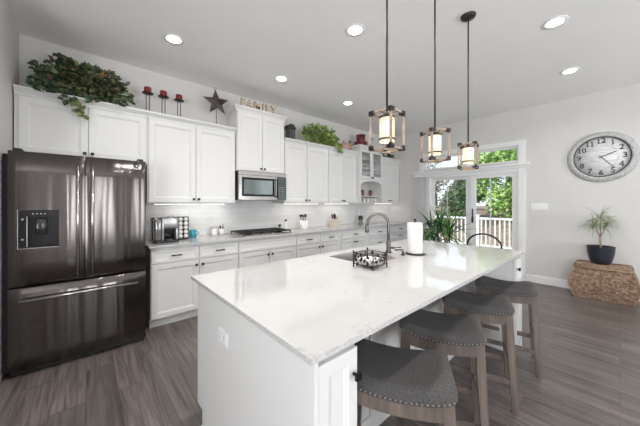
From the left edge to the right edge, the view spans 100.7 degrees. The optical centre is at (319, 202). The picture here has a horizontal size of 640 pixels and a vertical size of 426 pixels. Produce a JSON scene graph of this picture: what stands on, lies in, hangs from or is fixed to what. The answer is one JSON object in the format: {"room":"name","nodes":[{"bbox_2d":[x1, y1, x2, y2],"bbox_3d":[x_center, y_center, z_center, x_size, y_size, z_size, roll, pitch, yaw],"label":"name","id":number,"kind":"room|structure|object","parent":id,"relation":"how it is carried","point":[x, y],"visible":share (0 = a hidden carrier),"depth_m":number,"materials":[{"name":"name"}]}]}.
{"room":"kitchen","nodes":[
{"label":"kitchen","id":0,"kind":"room"},
{"bbox_2d":[0,0,18,380],"bbox_3d":[-2.630,-0.150,2.140,0.120,3.050,1.190,0,0,-41],"label":"wall","id":1,"kind":"structure","parent":0,"point":[9,34],"depth_m":2.20,"materials":[{"name":"paint"}]},
{"bbox_2d":[19,34,386,155],"bbox_3d":[-0.649,-0.150,4.764,6.565,3.050,0.120,0,0,-41],"label":"wall","id":2,"kind":"structure","parent":0,"point":[195,106],"depth_m":3.48,"materials":[{"name":"paint"}]},
{"bbox_2d":[13,84,147,163],"bbox_3d":[-2.466,-0.753,2.825,1.013,0.606,0.380,0,0,-41],"label":"upper cabinet","id":3,"kind":"object","parent":2,"relation":"attached to","point":[42,122],"visible":0.89,"depth_m":2.65,"materials":[{"name":"white paint"}]},
{"bbox_2d":[25,52,135,120],"bbox_3d":[-2.416,-1.156,2.737,0.824,0.682,0.424,0,0,-41],"label":"arrangement","id":4,"kind":"object","parent":3,"relation":"on","point":[64,70],"visible":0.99,"depth_m":2.67,"materials":[{"name":"green plant"}]},
{"bbox_2d":[146,111,235,202],"bbox_3d":[-1.690,-0.526,3.510,1.053,1.058,0.380,0,0,-41],"label":"upper cabinet","id":5,"kind":"object","parent":2,"relation":"attached to","point":[189,160],"visible":0.96,"depth_m":3.34,"materials":[{"name":"white paint"}]},
{"bbox_2d":[142,91,153,110],"bbox_3d":[-2.039,-1.179,3.136,0.120,0.244,0.120,0,0,-41],"label":"candle holder","id":6,"kind":"object","parent":5,"relation":"on","point":[146,93],"visible":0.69,"depth_m":3.13,"materials":[{"name":"brown metal"}]},
{"bbox_2d":[144,86,151,91],"bbox_3d":[-2.039,-1.337,3.136,0.076,0.078,0.076,0,0,-41],"label":"pillar candle","id":7,"kind":"object","parent":6,"relation":"on","point":[146,88],"visible":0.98,"depth_m":3.10,"materials":[{"name":"red wax"}]},
{"bbox_2d":[158,95,168,98],"bbox_3d":[-1.916,-1.179,3.244,0.120,0.244,0.120,0,0,-41],"label":"candle holder","id":8,"kind":"object","parent":5,"relation":"on","point":[159,96],"visible":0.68,"depth_m":3.23,"materials":[{"name":"brown metal"}]},
{"bbox_2d":[160,90,166,95],"bbox_3d":[-1.916,-1.337,3.244,0.076,0.078,0.076,0,0,-41],"label":"pillar candle","id":9,"kind":"object","parent":8,"relation":"on","point":[162,92],"visible":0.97,"depth_m":3.21,"materials":[{"name":"red wax"}]},
{"bbox_2d":[174,99,183,116],"bbox_3d":[-1.786,-1.179,3.359,0.120,0.244,0.120,0,0,-41],"label":"candle holder","id":10,"kind":"object","parent":5,"relation":"on","point":[180,101],"visible":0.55,"depth_m":3.34,"materials":[{"name":"brown metal"}]},
{"bbox_2d":[153,203,224,204],"bbox_3d":[-1.708,0.011,3.535,0.880,0.016,0.030,0,0,-41],"label":"light","id":11,"kind":"object","parent":5,"relation":"attached to","point":[153,203],"visible":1,"depth_m":3.43,"materials":[{"name":"white paint"}]},
{"bbox_2d":[203,88,227,123],"bbox_3d":[-1.438,-1.326,3.666,0.356,0.540,0.100,0,0,-41],"label":"star","id":12,"kind":"object","parent":5,"relation":"on","point":[216,102],"visible":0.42,"depth_m":3.65,"materials":[{"name":"metal"}]},
{"bbox_2d":[224,103,287,173],"bbox_3d":[-0.981,-0.923,4.124,0.890,0.926,0.400,0,0,-41],"label":"upper cabinet","id":13,"kind":"object","parent":2,"relation":"attached to","point":[259,134],"visible":0.96,"depth_m":3.95,"materials":[{"name":"white paint"}]},
{"bbox_2d":[246,100,252,107],"bbox_3d":[-1.028,-1.447,3.875,0.122,0.121,0.022,0,0,-41],"label":"wooden letter","id":14,"kind":"object","parent":13,"relation":"on","point":[249,101],"visible":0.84,"depth_m":3.87,"materials":[{"name":"brown wood"}]},
{"bbox_2d":[254,101,261,109],"bbox_3d":[-0.930,-1.447,3.961,0.113,0.120,0.022,0,0,-41],"label":"wooden letter","id":15,"kind":"object","parent":13,"relation":"on","point":[259,106],"visible":0.91,"depth_m":3.95,"materials":[{"name":"brown wood"}]},
{"bbox_2d":[235,170,285,199],"bbox_3d":[-0.955,-0.252,4.094,0.796,0.410,0.455,0,0,-41],"label":"microwave","id":16,"kind":"object","parent":13,"relation":"attached to","point":[249,185],"visible":1,"depth_m":3.91,"materials":[{"name":"silver metal"}]},
{"bbox_2d":[146,200,410,239],"bbox_3d":[-0.047,0.208,4.788,5.350,0.505,0.640,0,0,-41],"label":"backsplash","id":17,"kind":"structure","parent":2,"relation":"attached to","point":[241,214],"depth_m":4.42,"materials":[{"name":"white tile"}]},
{"bbox_2d":[273,137,307,202],"bbox_3d":[-0.503,-0.526,4.559,0.468,1.058,0.380,0,0,-41],"label":"upper cabinet","id":18,"kind":"object","parent":2,"relation":"attached to","point":[295,151],"visible":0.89,"depth_m":4.44,"materials":[{"name":"white paint"}]},
{"bbox_2d":[284,124,295,138],"bbox_3d":[-0.514,-1.194,4.509,0.170,0.274,0.124,0,0,-41],"label":"candle lantern","id":19,"kind":"object","parent":18,"relation":"on","point":[290,129],"visible":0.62,"depth_m":4.47,"materials":[{"name":"grey metal"}]},
{"bbox_2d":[306,142,329,202],"bbox_3d":[-0.136,-0.526,4.883,0.508,1.058,0.380,0,0,-41],"label":"upper cabinet","id":20,"kind":"object","parent":2,"relation":"attached to","point":[317,154],"visible":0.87,"depth_m":4.76,"materials":[{"name":"white paint"}]},
{"bbox_2d":[282,203,318,203],"bbox_3d":[-0.329,0.011,4.753,0.800,0.016,0.030,0,0,-41],"label":"light","id":21,"kind":"object","parent":20,"relation":"attached to","point":[282,203],"visible":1,"depth_m":4.72,"materials":[{"name":"white paint"}]},
{"bbox_2d":[300,121,343,153],"bbox_3d":[0.001,-1.210,4.982,0.930,0.560,0.384,0,0,-27],"label":"leafy plant","id":22,"kind":"object","parent":20,"relation":"on","point":[323,138],"visible":0.91,"depth_m":4.93,"materials":[{"name":"green plant"}]},
{"bbox_2d":[328,146,357,202],"bbox_3d":[0.355,-0.526,5.317,0.798,1.058,0.380,0,0,-41],"label":"upper cabinet","id":23,"kind":"object","parent":2,"relation":"attached to","point":[342,168],"visible":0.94,"depth_m":5.18,"materials":[{"name":"white paint"}]},
{"bbox_2d":[340,141,348,149],"bbox_3d":[0.474,-1.164,5.355,0.230,0.214,0.230,0,0,-41],"label":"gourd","id":24,"kind":"object","parent":23,"relation":"on","point":[344,145],"visible":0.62,"depth_m":5.27,"materials":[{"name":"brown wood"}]},
{"bbox_2d":[351,144,381,202],"bbox_3d":[0.973,-0.594,5.802,0.840,1.194,0.470,0,0,-41],"label":"upper cabinet","id":25,"kind":"object","parent":2,"relation":"attached to","point":[368,178],"visible":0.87,"depth_m":5.85,"materials":[{"name":"white paint"}]},
{"bbox_2d":[354,141,367,144],"bbox_3d":[0.877,-1.248,5.684,0.286,0.112,0.286,0,0,-41],"label":"tin","id":26,"kind":"object","parent":25,"relation":"on","point":[356,142],"visible":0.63,"depth_m":5.57,"materials":[{"name":"red metal"}]},
{"bbox_2d":[356,134,365,140],"bbox_3d":[0.877,-1.383,5.684,0.200,0.156,0.200,0,0,-41],"label":"canister","id":27,"kind":"object","parent":26,"relation":"on","point":[359,137],"visible":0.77,"depth_m":5.60,"materials":[{"name":"ceramic"}]},
{"bbox_2d":[362,158,379,163],"bbox_3d":[0.952,-0.922,5.826,0.713,0.014,0.374,0,0,-41],"label":"shelf","id":28,"kind":"object","parent":25,"relation":"attached to","point":[364,161],"depth_m":5.93,"materials":[{"name":"white paint"}]},
{"bbox_2d":[362,168,379,171],"bbox_3d":[0.952,-0.732,5.826,0.713,0.014,0.374,0,0,-41],"label":"shelf","id":29,"kind":"object","parent":25,"relation":"attached to","point":[363,169],"depth_m":5.91,"materials":[{"name":"white paint"}]},
{"bbox_2d":[382,156,400,202],"bbox_3d":[1.551,-0.526,6.370,0.840,1.058,0.384,0,0,-41],"label":"upper cabinet","id":30,"kind":"object","parent":2,"relation":"attached to","point":[390,166],"visible":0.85,"depth_m":6.28,"materials":[{"name":"white paint"}]},
{"bbox_2d":[382,153,393,158],"bbox_3d":[1.569,-1.116,6.332,0.641,0.200,0.286,0,0,-41],"label":"trailing greenery","id":31,"kind":"object","parent":30,"relation":"on","point":[389,155],"visible":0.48,"depth_m":6.32,"materials":[{"name":"green plant"}]},
{"bbox_2d":[0,282,639,425],"bbox_3d":[1.230,1.435,1.047,8.670,0.120,8.180,0,0,-41],"label":"floor","id":32,"kind":"structure","parent":0,"point":[590,348],"depth_m":2.04,"materials":[{"name":"brown wood"}]},
{"bbox_2d":[2,148,145,375],"bbox_3d":[-2.311,0.471,2.584,0.938,1.808,0.827,0,0,-41],"label":"refrigerator","id":33,"kind":"object","parent":32,"relation":"on","point":[74,227],"visible":1,"depth_m":2.26,"materials":[{"name":"black metal"}]},
{"bbox_2d":[145,240,237,328],"bbox_3d":[-1.634,0.928,3.383,0.988,0.893,0.644,0,0,-41],"label":"base cabinet","id":34,"kind":"object","parent":32,"relation":"on","point":[171,292],"visible":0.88,"depth_m":3.04,"materials":[{"name":"white paint"}]},
{"bbox_2d":[238,235,295,267],"bbox_3d":[-0.912,0.928,4.024,0.938,0.893,0.640,0,0,-41],"label":"base cabinet","id":35,"kind":"object","parent":32,"relation":"on","point":[255,251],"visible":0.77,"depth_m":3.77,"materials":[{"name":"white paint"}]},
{"bbox_2d":[295,230,340,257],"bbox_3d":[-0.184,0.928,4.664,0.998,0.893,0.644,0,0,-41],"label":"base cabinet","id":36,"kind":"object","parent":32,"relation":"on","point":[307,244],"visible":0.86,"depth_m":4.41,"materials":[{"name":"white paint"}]},
{"bbox_2d":[146,221,407,248],"bbox_3d":[-0.029,0.471,4.798,5.310,0.020,0.650,0,0,-41],"label":"countertop","id":37,"kind":"structure","parent":36,"relation":"on","point":[201,239],"depth_m":3.76,"materials":[{"name":"white stone"}]},
{"bbox_2d":[150,215,178,243],"bbox_3d":[-1.849,0.300,3.158,0.250,0.320,0.298,0,0,-41],"label":"coffee maker","id":38,"kind":"object","parent":37,"relation":"on","point":[164,229],"visible":1,"depth_m":3.09,"materials":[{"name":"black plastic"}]},
{"bbox_2d":[177,216,188,239],"bbox_3d":[-1.769,0.318,3.401,0.140,0.284,0.140,0,0,-41],"label":"rack","id":39,"kind":"object","parent":37,"relation":"on","point":[183,221],"visible":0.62,"depth_m":3.39,"materials":[{"name":"brown metal"}]},
{"bbox_2d":[189,230,198,237],"bbox_3d":[-1.705,0.410,3.568,0.090,0.100,0.109,0,0,32],"label":"coffee mug","id":40,"kind":"object","parent":37,"relation":"on","point":[192,233],"visible":0.99,"depth_m":3.52,"materials":[{"name":"teal ceramic"}]},
{"bbox_2d":[210,227,216,235],"bbox_3d":[-1.515,0.403,3.785,0.074,0.114,0.074,0,0,-41],"label":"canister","id":41,"kind":"object","parent":37,"relation":"on","point":[213,229],"visible":1,"depth_m":3.76,"materials":[{"name":"white ceramic"}]},
{"bbox_2d":[219,228,226,234],"bbox_3d":[-1.422,0.415,3.857,0.102,0.090,0.080,0,0,2],"label":"mug","id":42,"kind":"object","parent":37,"relation":"on","point":[221,231],"visible":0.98,"depth_m":3.83,"materials":[{"name":"white ceramic"}]},
{"bbox_2d":[230,227,291,236],"bbox_3d":[-0.894,0.437,4.040,0.790,0.048,0.500,0,0,-41],"label":"gas cooktop","id":43,"kind":"object","parent":37,"relation":"in","point":[262,231],"visible":1,"depth_m":3.93,"materials":[{"name":"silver metal"}]},
{"bbox_2d":[299,220,307,228],"bbox_3d":[-0.293,0.385,4.758,0.156,0.150,0.156,0,0,-41],"label":"utensil crock","id":44,"kind":"object","parent":37,"relation":"on","point":[302,224],"visible":0.99,"depth_m":4.69,"materials":[{"name":"white ceramic"}]},
{"bbox_2d":[330,218,339,225],"bbox_3d":[0.297,0.378,5.306,0.190,0.164,0.100,0,0,-41],"label":"knife block","id":45,"kind":"object","parent":37,"relation":"on","point":[334,222],"visible":0.88,"depth_m":5.27,"materials":[{"name":"beige paint"}]},
{"bbox_2d":[358,215,362,223],"bbox_3d":[0.893,0.368,5.832,0.110,0.184,0.110,0,0,-41],"label":"coffee grinder","id":46,"kind":"object","parent":37,"relation":"on","point":[360,217],"visible":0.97,"depth_m":5.79,"materials":[{"name":"grey"}]},
{"bbox_2d":[340,228,367,249],"bbox_3d":[0.479,0.928,5.250,0.768,0.893,0.644,0,0,-41],"label":"base cabinet","id":47,"kind":"object","parent":32,"relation":"on","point":[350,238],"visible":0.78,"depth_m":5.00,"materials":[{"name":"white paint"}]},
{"bbox_2d":[198,255,521,425],"bbox_3d":[0.584,0.928,2.072,2.601,0.893,1.149,0,0,-41],"label":"kitchen island","id":48,"kind":"object","parent":32,"relation":"on","point":[256,380],"visible":0.37,"depth_m":1.15,"materials":[{"name":"white paint"}]},
{"bbox_2d":[218,326,227,347],"bbox_3d":[-0.490,0.675,1.335,0.009,0.070,0.115,0,0,-41],"label":"wall outlet","id":49,"kind":"object","parent":48,"relation":"attached to","point":[222,335],"visible":1,"depth_m":1.33,"materials":[{"name":"white paint"}]},
{"bbox_2d":[219,332,224,342],"bbox_3d":[-0.492,0.675,1.333,0.003,0.030,0.078,0,0,-41],"label":"socket","id":50,"kind":"object","parent":49,"relation":"attached to","point":[221,334],"depth_m":1.33,"materials":[{"name":"white plastic"}]},
{"bbox_2d":[191,239,524,365],"bbox_3d":[0.570,0.471,2.103,2.642,0.020,1.192,0,0,-41],"label":"island countertop","id":51,"kind":"structure","parent":48,"relation":"on","point":[318,306],"depth_m":1.41,"materials":[{"name":"white stone"}]},
{"bbox_2d":[334,252,375,261],"bbox_3d":[0.343,0.601,2.331,0.468,0.237,0.308,0,0,-41],"label":"sink","id":52,"kind":"object","parent":51,"relation":"in","point":[346,257],"visible":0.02,"depth_m":2.47,"materials":[{"name":"grey metal"}]},
{"bbox_2d":[353,247,387,270],"bbox_3d":[0.364,0.401,1.922,0.190,0.120,0.190,0,0,-43],"label":"basket","id":53,"kind":"object","parent":51,"relation":"on","point":[371,267],"visible":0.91,"depth_m":1.89,"materials":[{"name":"brown metal"}]},
{"bbox_2d":[357,256,382,265],"bbox_3d":[0.364,0.418,1.922,0.140,0.039,0.140,0,0,-43],"label":"napkin stack","id":54,"kind":"object","parent":53,"relation":"in","point":[370,257],"visible":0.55,"depth_m":1.89,"materials":[{"name":"white paper"}]},
{"bbox_2d":[365,212,400,252],"bbox_3d":[0.587,0.274,2.467,0.334,0.373,0.062,0,0,11],"label":"faucet","id":55,"kind":"object","parent":51,"relation":"on","point":[388,243],"visible":0.99,"depth_m":2.45,"materials":[{"name":"grey metal"}]},
{"bbox_2d":[379,253,396,259],"bbox_3d":[0.498,0.434,2.155,0.260,0.052,0.130,0,0,-41],"label":"cloth","id":56,"kind":"object","parent":51,"relation":"on","point":[389,257],"visible":0.36,"depth_m":2.16,"materials":[{"name":"white fabric"}]},
{"bbox_2d":[405,219,424,255],"bbox_3d":[0.857,0.300,2.391,0.170,0.322,0.170,0,0,-41],"label":"paper towel holder","id":57,"kind":"object","parent":51,"relation":"on","point":[414,229],"visible":1,"depth_m":2.34,"materials":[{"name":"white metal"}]},
{"bbox_2d":[367,226,386,245],"bbox_3d":[1.053,0.928,5.757,0.758,0.893,0.644,0,0,-41],"label":"base cabinet","id":58,"kind":"object","parent":32,"relation":"on","point":[376,235],"visible":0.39,"depth_m":5.50,"materials":[{"name":"white paint"}]},
{"bbox_2d":[390,224,406,241],"bbox_3d":[1.645,0.928,6.280,0.819,0.893,0.644,0,0,-41],"label":"base cabinet","id":59,"kind":"object","parent":32,"relation":"on","point":[398,232],"visible":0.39,"depth_m":6.02,"materials":[{"name":"white paint"}]},
{"bbox_2d":[354,339,457,425],"bbox_3d":[0.342,1.034,1.176,0.470,0.682,0.354,0,0,19],"label":"stool","id":60,"kind":"object","parent":32,"relation":"on","point":[419,385],"visible":0.8,"depth_m":1.06,"materials":[{"name":"grey fabric"}]},
{"bbox_2d":[397,309,488,425],"bbox_3d":[0.723,1.034,1.599,0.470,0.682,0.354,0,0,23],"label":"stool","id":61,"kind":"object","parent":32,"relation":"on","point":[463,335],"visible":0.87,"depth_m":1.48,"materials":[{"name":"grey fabric"}]},
{"bbox_2d":[418,200,485,244],"bbox_3d":[2.213,0.664,4.943,1.164,1.422,1.231,0,0,-17],"label":"floor plant","id":62,"kind":"object","parent":32,"relation":"on","point":[441,224],"visible":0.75,"depth_m":4.87,"materials":[{"name":"green plant"}]},
{"bbox_2d":[442,289,518,414],"bbox_3d":[1.164,1.034,1.982,0.470,0.682,0.354,0,0,29],"label":"stool","id":63,"kind":"object","parent":32,"relation":"on","point":[488,308],"visible":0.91,"depth_m":1.84,"materials":[{"name":"grey fabric"}]},
{"bbox_2d":[466,233,502,248],"bbox_3d":[2.025,0.861,3.169,0.410,1.030,0.400,0,0,-41],"label":"chair","id":64,"kind":"object","parent":32,"relation":"on","point":[494,237],"visible":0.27,"depth_m":3.02,"materials":[{"name":"black metal"}]},
{"bbox_2d":[475,276,541,378],"bbox_3d":[1.633,1.034,2.343,0.470,0.682,0.354,0,0,34],"label":"stool","id":65,"kind":"object","parent":32,"relation":"on","point":[520,292],"visible":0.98,"depth_m":2.20,"materials":[{"name":"grey fabric"}]},
{"bbox_2d":[568,259,639,306],"bbox_3d":[4.077,1.123,3.821,0.396,0.497,0.703,0,0,-41],"label":"wicker trunk","id":66,"kind":"object","parent":32,"relation":"on","point":[612,283],"visible":1,"depth_m":3.69,"materials":[{"name":"beige wicker"}]},
{"bbox_2d":[573,206,626,264],"bbox_3d":[4.014,0.438,3.784,0.580,0.874,0.488,0,0,28],"label":"potted plant","id":67,"kind":"object","parent":66,"relation":"on","point":[600,254],"visible":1,"depth_m":3.77,"materials":[{"name":"green plant"}]},
{"bbox_2d":[6,0,639,135],"bbox_3d":[1.230,-1.735,1.047,8.670,0.120,8.180,0,0,-41],"label":"ceiling","id":68,"kind":"structure","parent":0,"point":[236,47],"depth_m":2.87,"materials":[{"name":"paint"}]},
{"bbox_2d":[163,33,184,44],"bbox_3d":[-1.494,-1.671,2.710,0.196,0.007,0.196,0,0,-41],"label":"recessed light","id":69,"kind":"object","parent":68,"relation":"in","point":[174,39],"visible":1,"depth_m":2.70,"materials":[{"name":"white paint"}]},
{"bbox_2d":[274,75,288,81],"bbox_3d":[-0.519,-1.671,3.571,0.196,0.007,0.196,0,0,-41],"label":"recessed light","id":70,"kind":"object","parent":68,"relation":"in","point":[280,78],"visible":1,"depth_m":3.55,"materials":[{"name":"white"}]},
{"bbox_2d":[342,101,353,105],"bbox_3d":[0.467,-1.671,4.441,0.196,0.007,0.196,0,0,-41],"label":"recessed light","id":71,"kind":"object","parent":68,"relation":"in","point":[347,103],"visible":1,"depth_m":4.44,"materials":[{"name":"white"}]},
{"bbox_2d":[345,23,364,36],"bbox_3d":[0.340,-1.671,2.568,0.196,0.007,0.196,0,0,-41],"label":"recessed light","id":72,"kind":"object","parent":68,"relation":"in","point":[353,30],"visible":1,"depth_m":2.56,"materials":[{"name":"white"}]},
{"bbox_2d":[368,0,404,153],"bbox_3d":[0.391,-0.987,1.546,0.152,1.375,0.152,0,0,-43],"label":"pendant light","id":73,"kind":"object","parent":68,"relation":"hanging from","point":[386,118],"visible":1,"depth_m":1.53,"materials":[{"name":"grey metal"}]},
{"bbox_2d":[420,0,450,162],"bbox_3d":[0.844,-0.987,1.946,0.152,1.375,0.152,0,0,-9],"label":"pendant light","id":74,"kind":"object","parent":68,"relation":"hanging from","point":[435,135],"visible":1,"depth_m":1.94,"materials":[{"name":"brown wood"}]},
{"bbox_2d":[457,11,478,169],"bbox_3d":[1.327,-0.987,2.373,0.152,1.375,0.152,0,0,37],"label":"pendant light","id":75,"kind":"object","parent":68,"relation":"hanging from","point":[468,147],"visible":1,"depth_m":2.37,"materials":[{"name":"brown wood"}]},
{"bbox_2d":[541,15,568,29],"bbox_3d":[2.179,-1.671,2.458,0.196,0.007,0.196,0,0,-41],"label":"recessed light","id":76,"kind":"object","parent":68,"relation":"in","point":[557,21],"visible":1,"depth_m":2.45,"materials":[{"name":"white"}]},
{"bbox_2d":[560,67,580,74],"bbox_3d":[3.170,-1.671,3.360,0.196,0.007,0.196,0,0,-41],"label":"recessed light","id":77,"kind":"object","parent":68,"relation":"in","point":[574,69],"visible":1,"depth_m":3.35,"materials":[{"name":"white"}]},
{"bbox_2d":[388,83,639,281],"bbox_3d":[4.427,-0.150,3.870,0.140,3.050,7.940,0,0,-41],"label":"wall","id":78,"kind":"structure","parent":0,"point":[550,130],"depth_m":4.31,"materials":[{"name":"paint"}]},
{"bbox_2d":[414,175,427,238],"bbox_3d":[2.318,0.356,6.093,0.038,1.958,0.324,0,0,-41],"label":"vertical blinds","id":79,"kind":"object","parent":78,"relation":"attached to","point":[420,182],"visible":0.63,"depth_m":6.10,"materials":[{"name":"white paint"}]},
{"bbox_2d":[424,146,517,169],"bbox_3d":[3.014,-0.885,5.454,0.120,0.280,1.775,0,0,-41],"label":"window","id":80,"kind":"structure","parent":78,"relation":"in","point":[515,147],"depth_m":5.20,"materials":[{"name":"clear glass"}]},
{"bbox_2d":[413,162,529,175],"bbox_3d":[2.922,-0.667,5.423,0.060,0.085,2.180,0,0,-41],"label":"trim","id":81,"kind":"structure","parent":78,"relation":"attached to","point":[525,164],"depth_m":5.15,"materials":[{"name":"white paint"}]},
{"bbox_2d":[427,168,517,249],"bbox_3d":[2.950,0.350,5.527,0.120,2.050,1.980,0,0,-41],"label":"door","id":82,"kind":"structure","parent":78,"relation":"in","point":[470,177],"depth_m":5.33,"materials":[{"name":"white paint"}]},
{"bbox_2d":[419,139,525,280],"bbox_3d":[2.963,0.125,5.405,0.022,2.500,1.980,0,0,-41],"label":"trim","id":83,"kind":"structure","parent":78,"relation":"attached to","point":[521,144],"depth_m":4.71,"materials":[{"name":"white paint"}]},
{"bbox_2d":[531,203,547,209],"bbox_3d":[3.747,0.061,4.525,0.011,0.104,0.213,0,0,-41],"label":"light switch","id":84,"kind":"object","parent":78,"relation":"attached to","point":[534,206],"visible":1,"depth_m":4.52,"materials":[{"name":"white paint"}]},
{"bbox_2d":[526,274,639,300],"bbox_3d":[5.308,1.310,2.755,0.016,0.130,5.093,0,0,-41],"label":"baseboard","id":85,"kind":"structure","parent":78,"relation":"attached to","point":[561,283],"depth_m":4.43,"materials":[{"name":"white paint"}]},
{"bbox_2d":[567,131,639,181],"bbox_3d":[4.212,-0.691,3.971,0.047,0.752,0.752,0,0,-41],"label":"wall clock","id":86,"kind":"object","parent":78,"relation":"attached to","point":[600,157],"visible":1,"depth_m":3.95,"materials":[{"name":"grey"}]},
{"label":"outside","id":87,"kind":"structure","parent":0,"visible":0},
{"bbox_3d":[4.190,1.455,7.036,3.686,0.040,8.000,0,0,-41],"label":"deck","id":88,"kind":"object","parent":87,"visible":0},
{"bbox_2d":[435,214,511,248],"bbox_3d":[5.088,0.900,8.363,0.130,1.070,7.130,0,0,-41],"label":"deck railing","id":89,"kind":"object","parent":88,"relation":"on","point":[478,217],"visible":0.19,"depth_m":8.32,"materials":[{"name":"white paint"}]},
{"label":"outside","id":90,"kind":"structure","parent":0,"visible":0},
{"bbox_3d":[26.674,2.475,30.231,59.990,0.200,90.000,0,0,-41],"label":"ground","id":91,"kind":"structure","parent":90,"visible":0},
{"bbox_2d":[438,206,511,249],"bbox_3d":[15.040,1.375,22.624,27.500,2.000,30.000,0,0,-41],"label":"embankment","id":92,"kind":"object","parent":91,"relation":"on","point":[481,210],"visible":0.09,"depth_m":13.94,"materials":[{"name":"white wood"}]},
{"bbox_2d":[427,163,444,198],"bbox_3d":[8.241,-1.631,21.417,3.343,5.028,3.238,0,0,-41],"label":"bare tree","id":93,"kind":"object","parent":92,"relation":"on","point":[428,165],"visible":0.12,"depth_m":21.18,"materials":[{"name":"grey plant"}]},
{"bbox_2d":[435,180,453,226],"bbox_3d":[6.804,-0.189,15.211,2.196,3.747,1.862,0,0,-41],"label":"evergreen tree","id":94,"kind":"object","parent":92,"relation":"on","point":[437,188],"visible":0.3,"depth_m":15.03,"materials":[{"name":"green plant"}]},
{"bbox_2d":[438,179,476,219],"bbox_3d":[8.746,-0.021,16.792,2.098,3.811,2.046,0,0,-41],"label":"evergreen tree","id":95,"kind":"object","parent":92,"relation":"on","point":[458,193],"visible":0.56,"depth_m":16.57,"materials":[{"name":"green plant"}]},
{"bbox_2d":[459,163,489,203],"bbox_3d":[11.457,-1.220,19.689,2.259,4.008,2.512,0,0,-41],"label":"evergreen tree","id":96,"kind":"object","parent":92,"relation":"on","point":[478,199],"visible":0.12,"depth_m":19.01,"materials":[{"name":"green plant"}]},
{"bbox_2d":[471,148,516,222],"bbox_3d":[10.179,-1.484,14.290,4.332,5.931,4.198,0,0,-41],"label":"leafy tree","id":97,"kind":"object","parent":92,"relation":"on","point":[503,204],"visible":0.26,"depth_m":13.64,"materials":[{"name":"green plant"}]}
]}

